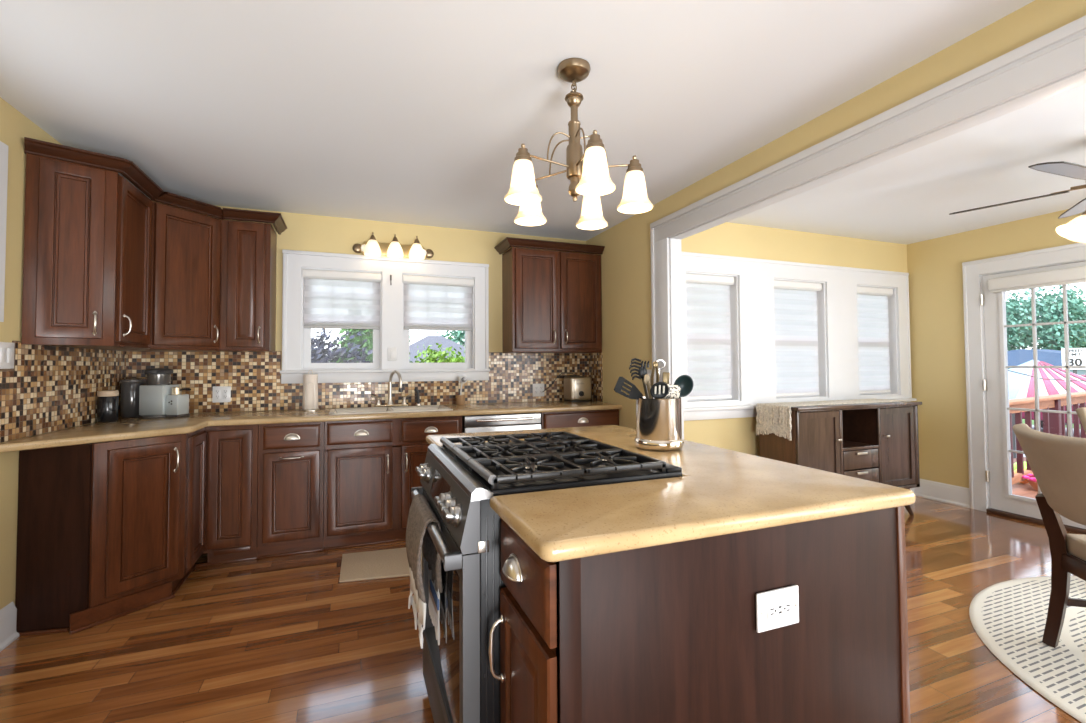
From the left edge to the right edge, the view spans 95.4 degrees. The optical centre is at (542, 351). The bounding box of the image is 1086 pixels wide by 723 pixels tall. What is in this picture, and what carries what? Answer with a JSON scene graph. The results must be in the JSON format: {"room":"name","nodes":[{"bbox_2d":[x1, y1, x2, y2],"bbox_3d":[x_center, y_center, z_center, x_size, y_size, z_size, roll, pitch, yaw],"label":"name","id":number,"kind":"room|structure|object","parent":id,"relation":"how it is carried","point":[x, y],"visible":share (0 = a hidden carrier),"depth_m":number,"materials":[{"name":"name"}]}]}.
{"room":"kitchen","nodes":[
{"label":"kitchen","id":0,"kind":"room"},
{"bbox_2d":[0,97,118,609],"bbox_3d":[-1.800,0.041,0.397,0.150,2.447,6.500,0,-2,-21],"label":"wall","id":1,"kind":"structure","parent":0,"point":[14,126],"depth_m":2.28,"materials":[{"name":"yellow paint"}]},
{"bbox_2d":[0,141,7,321],"bbox_3d":[-2.213,-0.541,1.640,0.070,0.790,1.180,0,-2,-21],"label":"window","id":2,"kind":"structure","parent":1,"relation":"in","point":[3,147],"depth_m":2.18,"materials":[{"name":"white paint"}]},
{"bbox_2d":[0,601,18,651],"bbox_3d":[-1.491,1.164,-0.171,0.028,0.165,5.285,0,-2,-21],"label":"baseboard","id":3,"kind":"structure","parent":1,"relation":"attached to","point":[8,614],"depth_m":2.24,"materials":[{"name":"white paint"}]},
{"bbox_2d":[21,137,139,346],"bbox_3d":[-2.324,-0.515,2.488,0.379,0.972,0.266,0,-2,-21],"label":"upper cabinet","id":4,"kind":"object","parent":1,"relation":"attached to","point":[71,221],"visible":1,"depth_m":2.44,"materials":[{"name":"brown wood"}]},
{"bbox_2d":[55,169,163,348],"bbox_3d":[-2.428,-0.506,2.765,0.373,0.972,0.440,0,-2,-21],"label":"upper cabinet","id":5,"kind":"object","parent":1,"relation":"attached to","point":[135,209],"visible":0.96,"depth_m":2.78,"materials":[{"name":"brown wood"}]},
{"bbox_2d":[150,199,585,412],"bbox_3d":[-1.293,0.150,4.157,3.810,2.447,0.150,0,-2,-21],"label":"wall","id":6,"kind":"structure","parent":0,"point":[304,232],"depth_m":4.14,"materials":[{"name":"yellow paint"}]},
{"bbox_2d":[99,191,225,351],"bbox_3d":[-2.490,-0.490,3.290,0.637,0.972,0.632,0,-2,-21],"label":"upper cabinet","id":7,"kind":"object","parent":6,"relation":"attached to","point":[186,244],"visible":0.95,"depth_m":3.19,"materials":[{"name":"brown wood"}]},
{"bbox_2d":[219,208,286,351],"bbox_3d":[-2.092,-0.483,3.584,0.375,0.972,0.375,0,-2,-21],"label":"upper cabinet","id":8,"kind":"object","parent":6,"relation":"attached to","point":[248,249],"visible":1,"depth_m":3.46,"materials":[{"name":"brown wood"}]},
{"bbox_2d":[0,341,602,442],"bbox_3d":[-0.967,0.206,3.396,3.569,0.458,1.500,0,-2,-21],"label":"backsplash","id":9,"kind":"structure","parent":6,"relation":"attached to","point":[47,389],"depth_m":3.64,"materials":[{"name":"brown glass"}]},
{"bbox_2d":[0,342,14,368],"bbox_3d":[-2.409,0.020,2.216,0.010,0.120,0.120,0,-2,-21],"label":"light switch","id":10,"kind":"object","parent":9,"relation":"attached to","point":[6,348],"visible":1,"depth_m":2.22,"materials":[{"name":"white plastic"}]},
{"bbox_2d":[212,386,230,402],"bbox_3d":[-2.369,0.319,3.641,0.115,0.118,0.010,0,-2,-21],"label":"wall outlet","id":11,"kind":"object","parent":9,"relation":"attached to","point":[220,393],"visible":1,"depth_m":3.64,"materials":[{"name":"white plastic"}]},
{"bbox_2d":[215,390,219,398],"bbox_3d":[-2.390,0.319,3.630,0.033,0.068,0.004,0,-2,-21],"label":"receptacle","id":12,"kind":"object","parent":11,"relation":"attached to","point":[217,392],"depth_m":3.63,"materials":[{"name":"grey plastic"}]},
{"bbox_2d":[223,390,227,398],"bbox_3d":[-2.345,0.319,3.648,0.033,0.068,0.004,0,-2,-21],"label":"receptacle","id":13,"kind":"object","parent":11,"relation":"attached to","point":[225,392],"depth_m":3.65,"materials":[{"name":"grey plastic"}]},
{"bbox_2d":[533,383,543,396],"bbox_3d":[-0.041,0.358,4.541,0.115,0.118,0.010,0,-2,-21],"label":"wall outlet","id":14,"kind":"object","parent":9,"relation":"attached to","point":[538,389],"visible":1,"depth_m":4.54,"materials":[{"name":"white plastic"}]},
{"bbox_2d":[539,386,542,393],"bbox_3d":[-0.017,0.358,4.548,0.033,0.068,0.004,0,-2,-21],"label":"receptacle","id":15,"kind":"object","parent":14,"relation":"attached to","point":[540,387],"depth_m":4.55,"materials":[{"name":"grey plastic"}]},
{"bbox_2d":[280,250,489,383],"bbox_3d":[-1.270,-0.259,4.155,1.647,1.030,0.195,0,-2,-21],"label":"window","id":16,"kind":"structure","parent":6,"relation":"in","point":[296,339],"depth_m":4.07,"materials":[{"name":"white paint"}]},
{"bbox_2d":[302,268,381,329],"bbox_3d":[-1.612,-0.414,3.980,0.594,0.470,0.064,0,-2,-21],"label":"roller shade","id":17,"kind":"object","parent":16,"relation":"attached to","point":[333,299],"visible":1,"depth_m":3.98,"materials":[{"name":"white fabric"}]},
{"bbox_2d":[388,347,396,360],"bbox_3d":[-1.243,0.025,4.070,0.070,0.110,0.010,0,-2,-21],"label":"light switch","id":18,"kind":"object","parent":16,"relation":"attached to","point":[392,352],"visible":1,"depth_m":4.07,"materials":[{"name":"white plastic"}]},
{"bbox_2d":[402,274,473,330],"bbox_3d":[-0.896,-0.413,4.257,0.612,0.465,0.064,0,-2,-21],"label":"roller shade","id":19,"kind":"object","parent":16,"relation":"attached to","point":[430,302],"visible":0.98,"depth_m":4.26,"materials":[{"name":"white fabric"}]},
{"bbox_2d":[352,232,433,259],"bbox_3d":[-1.213,-0.861,4.048,0.650,0.184,0.170,0,-2,-21],"label":"vanity light","id":20,"kind":"object","parent":6,"relation":"attached to","point":[372,248],"visible":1,"depth_m":4.03,"materials":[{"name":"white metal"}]},
{"bbox_2d":[494,237,604,352],"bbox_3d":[0.061,-0.461,4.417,0.917,0.952,0.375,0,-2,-21],"label":"upper cabinet","id":21,"kind":"object","parent":6,"relation":"attached to","point":[552,300],"visible":1,"depth_m":4.29,"materials":[{"name":"brown wood"}]},
{"bbox_2d":[0,0,1034,240],"bbox_3d":[-0.100,-1.232,1.096,3.810,0.120,6.800,0,-2,-21],"label":"ceiling","id":22,"kind":"structure","parent":0,"point":[416,112],"depth_m":2.11,"materials":[{"name":"white paint"}]},
{"bbox_2d":[504,58,652,229],"bbox_3d":[0.123,-0.854,1.970,0.586,0.581,0.584,0,-2,-21],"label":"chandelier","id":23,"kind":"object","parent":22,"relation":"hanging from","point":[590,167],"visible":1,"depth_m":1.94,"materials":[{"name":"white glass"}]},
{"bbox_2d":[0,496,1081,722],"bbox_3d":[1.280,1.343,1.548,6.740,0.120,6.800,0,-2,-21],"label":"floor","id":24,"kind":"structure","parent":0,"point":[281,639],"depth_m":2.16,"materials":[{"name":"brown wood"}]},
{"bbox_2d":[15,434,186,635],"bbox_3d":[-2.213,0.892,2.498,0.599,0.875,0.348,0,-2,-21],"label":"base cabinet","id":25,"kind":"object","parent":24,"relation":"on","point":[101,527],"visible":1,"depth_m":2.41,"materials":[{"name":"brown wood"}]},
{"bbox_2d":[172,424,258,594],"bbox_3d":[-2.301,0.911,3.132,0.891,0.875,0.981,0,-2,-21],"label":"base cabinet","id":26,"kind":"object","parent":24,"relation":"on","point":[222,469],"visible":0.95,"depth_m":3.12,"materials":[{"name":"brown wood"}]},
{"bbox_2d":[257,422,323,558],"bbox_3d":[-1.761,0.920,3.516,0.392,0.875,0.654,0,-2,-21],"label":"base cabinet","id":27,"kind":"object","parent":24,"relation":"on","point":[290,519],"visible":1,"depth_m":3.26,"materials":[{"name":"brown wood"}]},
{"bbox_2d":[339,547,421,582],"bbox_3d":[-0.810,1.334,3.140,0.915,0.014,0.500,0,-2,-16],"label":"kitchen mat","id":28,"kind":"object","parent":24,"relation":"on","point":[387,563],"visible":0.37,"depth_m":3.06,"materials":[{"name":"beige fabric"}]},
{"bbox_2d":[324,416,461,550],"bbox_3d":[-1.137,0.924,3.757,0.944,0.875,0.654,0,-2,-21],"label":"base cabinet","id":29,"kind":"object","parent":24,"relation":"on","point":[370,474],"visible":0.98,"depth_m":3.44,"materials":[{"name":"brown wood"}]},
{"bbox_2d":[462,413,540,432],"bbox_3d":[-0.397,0.931,4.036,0.613,0.868,0.656,0,-2,-21],"label":"dishwasher","id":30,"kind":"object","parent":24,"relation":"on","point":[519,421],"visible":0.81,"depth_m":3.77,"materials":[{"name":"silver metal"}]},
{"bbox_2d":[411,431,681,722],"bbox_3d":[-0.048,0.793,1.696,0.712,0.922,0.775,0,-2,-21],"label":"gas range","id":31,"kind":"object","parent":24,"relation":"on","point":[459,482],"visible":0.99,"depth_m":1.38,"materials":[{"name":"black metal"}]},
{"bbox_2d":[406,494,442,648],"bbox_3d":[-0.401,0.715,1.647,0.080,0.394,0.345,0,-2,-21],"label":"dish towel","id":32,"kind":"object","parent":31,"relation":"hanging from","point":[418,538],"visible":0.98,"depth_m":1.58,"materials":[{"name":"white fabric"}]},
{"bbox_2d":[441,441,681,495],"bbox_3d":[0.005,0.382,1.730,0.592,0.025,0.769,0,-2,-21],"label":"cooktop","id":33,"kind":"object","parent":31,"relation":"in","point":[670,471],"depth_m":1.41,"materials":[{"name":"black metal"}]},
{"bbox_2d":[540,409,618,428],"bbox_3d":[0.221,0.932,4.283,0.698,0.875,0.654,0,-2,-21],"label":"base cabinet","id":34,"kind":"object","parent":24,"relation":"on","point":[565,419],"visible":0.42,"depth_m":4.01,"materials":[{"name":"brown wood"}]},
{"bbox_2d":[0,401,621,452],"bbox_3d":[-0.977,0.455,3.418,3.566,0.038,1.413,0,-2,-21],"label":"countertop","id":35,"kind":"structure","parent":34,"relation":"on","point":[133,427],"depth_m":3.19,"materials":[{"name":"beige stone"}]},
{"bbox_2d":[97,390,118,422],"bbox_3d":[-2.677,0.339,3.039,0.102,0.190,0.102,0,-2,-21],"label":"canister","id":36,"kind":"object","parent":35,"relation":"on","point":[107,400],"visible":1,"depth_m":3.00,"materials":[{"name":"black ceramic"}]},
{"bbox_2d":[120,368,190,418],"bbox_3d":[-2.596,0.277,3.303,0.480,0.328,0.214,-1,-2,9],"label":"coffee maker","id":37,"kind":"object","parent":35,"relation":"on","point":[154,396],"visible":1,"depth_m":3.26,"materials":[{"name":"grey plastic"}]},
{"bbox_2d":[171,387,180,394],"bbox_3d":[-2.461,0.266,3.317,0.054,0.050,0.054,0,-2,-21],"label":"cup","id":38,"kind":"object","parent":37,"relation":"on","point":[174,390],"depth_m":3.30,"materials":[{"name":"silver metal"}]},
{"bbox_2d":[301,370,319,410],"bbox_3d":[-1.771,0.295,3.763,0.132,0.310,0.132,0,-2,-21],"label":"paper towel holder","id":39,"kind":"object","parent":35,"relation":"on","point":[310,381],"visible":1,"depth_m":3.72,"materials":[{"name":"beige paper"}]},
{"bbox_2d":[328,405,452,414],"bbox_3d":[-1.152,0.543,3.743,0.856,0.209,0.456,0,-2,-21],"label":"sink","id":40,"kind":"object","parent":35,"relation":"in","point":[337,411],"visible":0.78,"depth_m":3.85,"materials":[{"name":"beige ceramic"}]},
{"bbox_2d":[334,406,445,412],"bbox_3d":[-1.152,0.544,3.743,0.794,0.207,0.394,0,-2,-21],"label":"basin","id":41,"kind":"object","parent":40,"relation":"in","point":[397,408],"depth_m":3.89,"materials":[{"name":"beige ceramic"}]},
{"bbox_2d":[371,370,411,406],"bbox_3d":[-1.218,0.301,3.995,0.275,0.290,0.201,-1,-2,11],"label":"kitchen faucet","id":42,"kind":"object","parent":35,"relation":"on","point":[378,403],"visible":1,"depth_m":3.98,"materials":[{"name":"silver metal"}]},
{"bbox_2d":[414,389,420,404],"bbox_3d":[-1.036,0.378,4.069,0.043,0.139,0.070,-1,-2,34],"label":"sprayer","id":43,"kind":"object","parent":35,"relation":"on","point":[416,390],"visible":1,"depth_m":4.07,"materials":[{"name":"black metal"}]},
{"bbox_2d":[456,395,464,404],"bbox_3d":[-0.701,0.417,4.217,0.076,0.082,0.076,0,-2,-21],"label":"cup","id":44,"kind":"object","parent":35,"relation":"on","point":[460,399],"visible":1,"depth_m":4.18,"materials":[{"name":"brown ceramic"}]},
{"bbox_2d":[458,376,466,394],"bbox_3d":[-0.682,0.330,4.209,0.073,0.240,0.051,0,-2,-21],"label":"dish brush","id":45,"kind":"object","parent":44,"relation":"in","point":[462,379],"visible":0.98,"depth_m":4.21,"materials":[{"name":"white plastic"}]},
{"bbox_2d":[564,376,591,401],"bbox_3d":[0.331,0.347,4.532,0.228,0.229,0.221,0,-2,-21],"label":"toaster","id":46,"kind":"object","parent":35,"relation":"on","point":[576,388],"visible":1,"depth_m":4.46,"materials":[{"name":"metal"}]},
{"bbox_2d":[489,506,909,722],"bbox_3d":[0.193,0.858,1.804,1.044,0.875,1.517,0,-2,-21],"label":"base cabinet","id":47,"kind":"object","parent":24,"relation":"on","point":[666,633],"visible":0.69,"depth_m":1.09,"materials":[{"name":"brown wood"}]},
{"bbox_2d":[426,425,915,561],"bbox_3d":[0.205,0.401,1.829,1.048,0.038,1.580,0,-2,-21],"label":"countertop","id":48,"kind":"structure","parent":47,"relation":"on","point":[719,491],"depth_m":1.20,"materials":[{"name":"beige stone"}]},
{"bbox_2d":[634,372,683,450],"bbox_3d":[0.462,0.235,1.975,0.193,0.300,0.193,0,-2,-21],"label":"utensil crock","id":49,"kind":"object","parent":48,"relation":"on","point":[658,421],"depth_m":1.90,"materials":[{"name":"silver metal"}]},
{"bbox_2d":[614,377,642,399],"bbox_3d":[0.382,0.230,1.969,0.216,0.257,0.042,0,-2,-9],"label":"spatula","id":50,"kind":"object","parent":49,"relation":"in","point":[634,393],"visible":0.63,"depth_m":1.96,"materials":[{"name":"black plastic"}]},
{"bbox_2d":[629,358,648,398],"bbox_3d":[0.400,0.192,1.988,0.113,0.330,0.036,0,-2,-1],"label":"slotted spatula","id":51,"kind":"object","parent":49,"relation":"in","point":[641,371],"visible":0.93,"depth_m":1.99,"materials":[{"name":"black plastic"}]},
{"bbox_2d":[644,374,651,398],"bbox_3d":[0.425,0.224,1.966,0.050,0.264,0.017,0,-2,-21],"label":"wooden spoon","id":52,"kind":"object","parent":49,"relation":"in","point":[646,377],"visible":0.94,"depth_m":1.96,"materials":[{"name":"brown wood"}]},
{"bbox_2d":[650,361,659,398],"bbox_3d":[0.456,0.199,2.006,0.036,0.314,0.019,0,-2,0],"label":"tongs","id":53,"kind":"object","parent":49,"relation":"in","point":[655,364],"visible":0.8,"depth_m":2.00,"materials":[{"name":"silver metal"}]},
{"bbox_2d":[650,382,668,398],"bbox_3d":[0.465,0.237,1.938,0.067,0.237,0.109,-1,-2,27],"label":"slotted spoon","id":54,"kind":"object","parent":49,"relation":"in","point":[659,390],"visible":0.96,"depth_m":1.92,"materials":[{"name":"black plastic"}]},
{"bbox_2d":[656,359,664,375],"bbox_3d":[0.479,0.195,2.016,0.044,0.324,0.009,0,-2,0],"label":"utensil","id":55,"kind":"object","parent":49,"relation":"in","point":[663,361],"visible":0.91,"depth_m":2.02,"materials":[{"name":"silver metal"}]},
{"bbox_2d":[664,384,680,398],"bbox_3d":[0.496,0.242,1.943,0.086,0.227,0.038,-1,-2,33],"label":"patterned spoonula","id":56,"kind":"object","parent":49,"relation":"in","point":[674,390],"visible":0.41,"depth_m":1.94,"materials":[{"name":"white"}]},
{"bbox_2d":[674,375,692,397],"bbox_3d":[0.510,0.225,1.958,0.168,0.263,0.031,-1,-2,9],"label":"ladle","id":57,"kind":"object","parent":49,"relation":"in","point":[685,382],"visible":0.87,"depth_m":1.95,"materials":[{"name":"green plastic"}]},
{"bbox_2d":[756,585,798,632],"bbox_3d":[0.537,0.588,1.127,0.124,0.086,0.011,0,-2,-21],"label":"island outlet","id":58,"kind":"object","parent":47,"relation":"attached to","point":[777,608],"visible":1,"depth_m":1.12,"materials":[{"name":"white plastic"}]},
{"bbox_2d":[767,599,791,619],"bbox_3d":[0.538,0.588,1.125,0.072,0.036,0.004,0,-2,-21],"label":"receptacle","id":59,"kind":"object","parent":58,"relation":"attached to","point":[777,609],"depth_m":1.12,"materials":[{"name":"white plastic"}]},
{"bbox_2d":[759,401,921,515],"bbox_3d":[2.404,0.884,3.964,1.365,0.937,0.404,0,-2,-21],"label":"sideboard","id":60,"kind":"object","parent":24,"relation":"on","point":[876,442],"visible":0.75,"depth_m":3.86,"materials":[{"name":"brown wood"}]},
{"bbox_2d":[756,399,904,440],"bbox_3d":[2.354,0.534,3.980,1.331,0.256,0.334,0,-2,-21],"label":"table runner","id":61,"kind":"object","parent":60,"relation":"on","point":[775,418],"visible":1,"depth_m":3.78,"materials":[{"name":"beige fabric"}]},
{"bbox_2d":[969,576,1085,722],"bbox_3d":[2.990,1.272,1.730,2.270,0.012,2.270,0,-2,-21],"label":"round rug","id":62,"kind":"object","parent":24,"relation":"on","point":[1009,617],"visible":0.93,"depth_m":2.23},
{"bbox_2d":[1013,423,1085,647],"bbox_3d":[2.365,0.801,1.927,0.679,0.960,0.606,-1,-2,14],"label":"dining chair","id":63,"kind":"object","parent":62,"relation":"on","point":[1057,463],"visible":1,"depth_m":2.08,"materials":[{"name":"beige fabric"}]},
{"bbox_2d":[1076,407,1085,432],"bbox_3d":[3.506,0.818,2.722,0.606,0.960,0.679,-1,-2,25],"label":"dining chair","id":64,"kind":"object","parent":62,"relation":"on","point":[1081,412],"visible":1,"depth_m":3.06,"materials":[{"name":"beige fabric"}]},
{"bbox_2d":[681,222,907,455],"bbox_3d":[2.259,0.164,4.314,2.930,2.390,0.140,0,-2,-21],"label":"wall","id":65,"kind":"structure","parent":0,"point":[727,238],"depth_m":4.10,"materials":[{"name":"yellow paint"}]},
{"bbox_2d":[681,251,916,420],"bbox_3d":[2.198,-0.108,4.264,2.743,1.290,0.205,0,-2,-21],"label":"window","id":66,"kind":"structure","parent":65,"relation":"in","point":[752,323],"depth_m":4.18,"materials":[{"name":"white paint"}]},
{"bbox_2d":[686,273,733,399],"bbox_3d":[1.312,-0.116,3.917,0.488,0.994,0.064,0,-2,-21],"label":"roller shade","id":67,"kind":"object","parent":66,"relation":"attached to","point":[707,296],"visible":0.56,"depth_m":3.93,"materials":[{"name":"white fabric"}]},
{"bbox_2d":[774,280,821,396],"bbox_3d":[2.178,-0.111,4.252,0.573,0.994,0.064,0,-2,-21],"label":"roller shade","id":68,"kind":"object","parent":66,"relation":"attached to","point":[795,303],"visible":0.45,"depth_m":4.27,"materials":[{"name":"white fabric"}]},
{"bbox_2d":[857,286,892,393],"bbox_3d":[3.068,-0.106,4.596,0.513,0.994,0.064,0,-2,-21],"label":"roller shade","id":69,"kind":"object","parent":66,"relation":"attached to","point":[872,302],"visible":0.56,"depth_m":4.62,"materials":[{"name":"white fabric"}]},
{"bbox_2d":[586,0,1085,428],"bbox_3d":[1.641,0.062,1.729,0.090,2.447,6.500,0,-2,-21],"label":"wall","id":70,"kind":"structure","parent":0,"point":[626,256],"depth_m":2.87,"materials":[{"name":"yellow paint"}]},
{"bbox_2d":[650,15,1085,439],"bbox_3d":[1.676,0.131,1.612,0.139,2.302,4.462,0,-2,-21],"label":"trim","id":71,"kind":"structure","parent":70,"relation":"attached to","point":[1053,63],"depth_m":2.14,"materials":[{"name":"white paint"}]},
{"bbox_2d":[728,83,1085,244],"bbox_3d":[3.248,-1.201,1.780,2.930,0.177,5.660,0,-2,-21],"label":"ceiling","id":72,"kind":"structure","parent":0,"point":[910,197],"depth_m":3.20,"materials":[{"name":"white paint"}]},
{"bbox_2d":[949,161,1085,242],"bbox_3d":[2.895,-0.826,2.432,1.275,0.526,1.216,0,-2,-3],"label":"ceiling fan","id":73,"kind":"object","parent":72,"relation":"hanging from","point":[1074,230],"visible":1,"depth_m":2.55,"materials":[{"name":"grey metal"}]},
{"bbox_2d":[907,209,1081,508],"bbox_3d":[4.550,0.090,2.248,0.150,2.390,5.370,0,-2,-21],"label":"wall","id":74,"kind":"structure","parent":0,"point":[934,266],"depth_m":4.44,"materials":[{"name":"yellow paint"}]},
{"bbox_2d":[914,479,969,507],"bbox_3d":[3.589,1.274,4.467,0.028,0.165,0.470,0,-2,-21],"label":"baseboard","id":75,"kind":"structure","parent":74,"relation":"attached to","point":[942,492],"depth_m":4.44,"materials":[{"name":"white paint"}]},
{"bbox_2d":[962,243,1085,534],"bbox_3d":[3.937,0.274,3.796,0.194,2.120,1.090,0,-2,-21],"label":"door","id":76,"kind":"structure","parent":74,"relation":"in","point":[985,326],"depth_m":4.09,"materials":[{"name":"white paint"}]},
{"bbox_2d":[988,265,1085,292],"bbox_3d":[3.844,-0.552,3.787,0.057,0.119,0.710,0,-2,-21],"label":"roller shade","id":77,"kind":"object","parent":74,"relation":"attached to","point":[1072,275],"visible":1,"depth_m":3.80,"materials":[{"name":"white fabric"}]},
{"label":"outside","id":78,"kind":"structure","parent":0,"visible":0},
{"bbox_2d":[1012,457,1037,498],"bbox_3d":[7.138,1.431,3.948,5.900,0.100,5.750,0,-2,-21],"label":"deck","id":79,"kind":"object","parent":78,"point":[1025,490],"depth_m":5.06,"materials":[{"name":"wood"}]},
{"bbox_2d":[1014,462,1026,470],"bbox_3d":[5.356,1.332,5.508,0.200,0.200,0.200,0,-2,-21],"label":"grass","id":80,"kind":"structure","parent":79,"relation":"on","point":[1015,464],"depth_m":5.50,"materials":[{"name":"plant"}]},
{"bbox_2d":[1014,469,1028,483],"bbox_3d":[5.177,1.348,5.331,0.160,0.160,0.160,0,-2,-21],"label":"ball","id":81,"kind":"object","parent":79,"relation":"on","point":[1015,471],"visible":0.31,"depth_m":5.30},
{"bbox_2d":[1022,473,1037,490],"bbox_3d":[5.161,1.316,5.040,0.442,0.216,0.461,-1,-2,28],"label":"flower pot","id":82,"kind":"object","parent":79,"relation":"on","point":[1031,479],"visible":0.05,"depth_m":5.05,"materials":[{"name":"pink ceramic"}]},
{"bbox_2d":[1027,477,1037,490],"bbox_3d":[5.170,1.373,5.017,0.380,0.100,0.380,0,-2,-21],"label":"potted flowers","id":83,"kind":"object","parent":82,"relation":"on","point":[1034,485],"depth_m":5.04,"materials":[{"name":"pink plant"}]},
{"bbox_2d":[1009,391,1085,484],"bbox_3d":[6.277,0.985,5.940,5.000,0.919,0.140,1,-2,-31],"label":"deck railing","id":84,"kind":"object","parent":79,"relation":"on","point":[1053,423],"visible":0.33,"depth_m":5.58,"materials":[{"name":"red wood"}]},
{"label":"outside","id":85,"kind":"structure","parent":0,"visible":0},
{"bbox_3d":[-15.553,2.970,36.100,120.000,0.100,69.840,0,-2,-21],"label":"lawn","id":86,"kind":"structure","parent":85,"visible":0},
{"bbox_2d":[311,328,372,362],"bbox_3d":[-3.723,0.668,7.641,2.331,2.691,1.518,-1,-2,13],"label":"tree","id":87,"kind":"object","parent":86,"relation":"on","point":[318,355],"visible":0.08,"depth_m":7.74,"materials":[{"name":"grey plant"}]},
{"bbox_2d":[332,329,372,362],"bbox_3d":[-3.675,0.430,9.790,1.293,3.294,1.776,0,-2,-24],"label":"leafy tree","id":88,"kind":"object","parent":86,"relation":"on","point":[368,333],"visible":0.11,"depth_m":9.47,"materials":[{"name":"green plant"}]},
{"bbox_2d":[409,336,464,362],"bbox_3d":[-4.607,0.877,21.008,5.200,3.070,3.600,0,-2,-21],"label":"house","id":89,"kind":"structure","parent":86,"relation":"on","point":[428,340],"depth_m":20.40,"materials":[{"name":"grey"}]},
{"bbox_2d":[409,336,464,362],"bbox_3d":[-2.212,0.879,11.310,2.632,2.472,1.367,0,-2,-23],"label":"shrub","id":90,"kind":"object","parent":86,"relation":"on","point":[434,357],"visible":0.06,"depth_m":11.11,"materials":[{"name":"green plant"}]},
{"bbox_2d":[437,330,464,345],"bbox_3d":[-2.917,-0.493,26.349,6.137,6.111,4.704,1,-2,-41],"label":"conifer","id":91,"kind":"object","parent":86,"relation":"on","point":[458,336],"visible":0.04,"depth_m":26.35,"materials":[{"name":"green plant"}]},
{"bbox_2d":[1005,290,1052,350],"bbox_3d":[26.615,-0.970,29.575,7.510,6.933,6.534,0,-2,-21],"label":"leafy tree","id":92,"kind":"object","parent":86,"relation":"on","point":[1011,319],"visible":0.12,"depth_m":27.14,"materials":[{"name":"green plant"}]},
{"bbox_2d":[1006,284,1085,350],"bbox_3d":[29.023,-0.967,27.305,6.226,6.766,6.670,0,-2,-12],"label":"leafy tree","id":93,"kind":"object","parent":86,"relation":"on","point":[1053,334],"visible":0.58,"depth_m":26.74,"materials":[{"name":"green plant"}]},
{"bbox_2d":[1007,349,1085,374],"bbox_3d":[21.652,1.103,21.727,3.600,2.370,9.600,0,-2,-21],"label":"house","id":94,"kind":"structure","parent":86,"relation":"on","point":[1017,357],"depth_m":20.80,"materials":[{"name":"blue"}]},
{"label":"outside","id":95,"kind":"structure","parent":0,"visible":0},
{"bbox_3d":[0.187,1.954,6.523,20.000,0.025,3.200,0,-2,-21],"label":"floor","id":96,"kind":"structure","parent":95,"visible":0},
{"bbox_2d":[1008,360,1085,457],"bbox_3d":[8.449,1.048,8.462,1.939,1.819,1.942,-1,-2,11],"label":"canopy","id":97,"kind":"object","parent":96,"relation":"on","point":[1020,385],"visible":0.28,"depth_m":8.00,"materials":[{"name":"pink fabric"}]},
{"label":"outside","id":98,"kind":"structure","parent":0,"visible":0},
{"bbox_2d":[1015,425,1080,437],"bbox_3d":[10.923,2.117,14.108,5.500,0.010,70.000,0,-2,-21],"label":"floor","id":99,"kind":"structure","parent":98,"point":[1032,425],"depth_m":12.80,"materials":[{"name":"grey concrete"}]},
{"bbox_2d":[1022,374,1085,427],"bbox_3d":[12.834,1.278,11.523,1.640,1.486,4.350,0,-2,-9],"label":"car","id":100,"kind":"object","parent":99,"relation":"on","point":[1083,375],"visible":0.05,"depth_m":11.91,"materials":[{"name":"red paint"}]},
{"bbox_2d":[1061,348,1085,373],"bbox_3d":[11.484,0.971,10.648,0.380,2.070,0.060,-2,-2,44],"label":"speed limit sign","id":101,"kind":"object","parent":99,"relation":"on","point":[1077,355],"visible":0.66,"depth_m":10.64,"materials":[{"name":"white metal"}]},
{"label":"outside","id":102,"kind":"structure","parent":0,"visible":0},
{"bbox_2d":[1008,370,1085,381],"bbox_3d":[6.197,0.205,6.111,4.112,0.480,0.123,0,-2,-17],"label":"overhead cable","id":103,"kind":"object","parent":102,"point":[1008,370],"visible":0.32,"depth_m":6.00,"materials":[{"name":"black plastic"}]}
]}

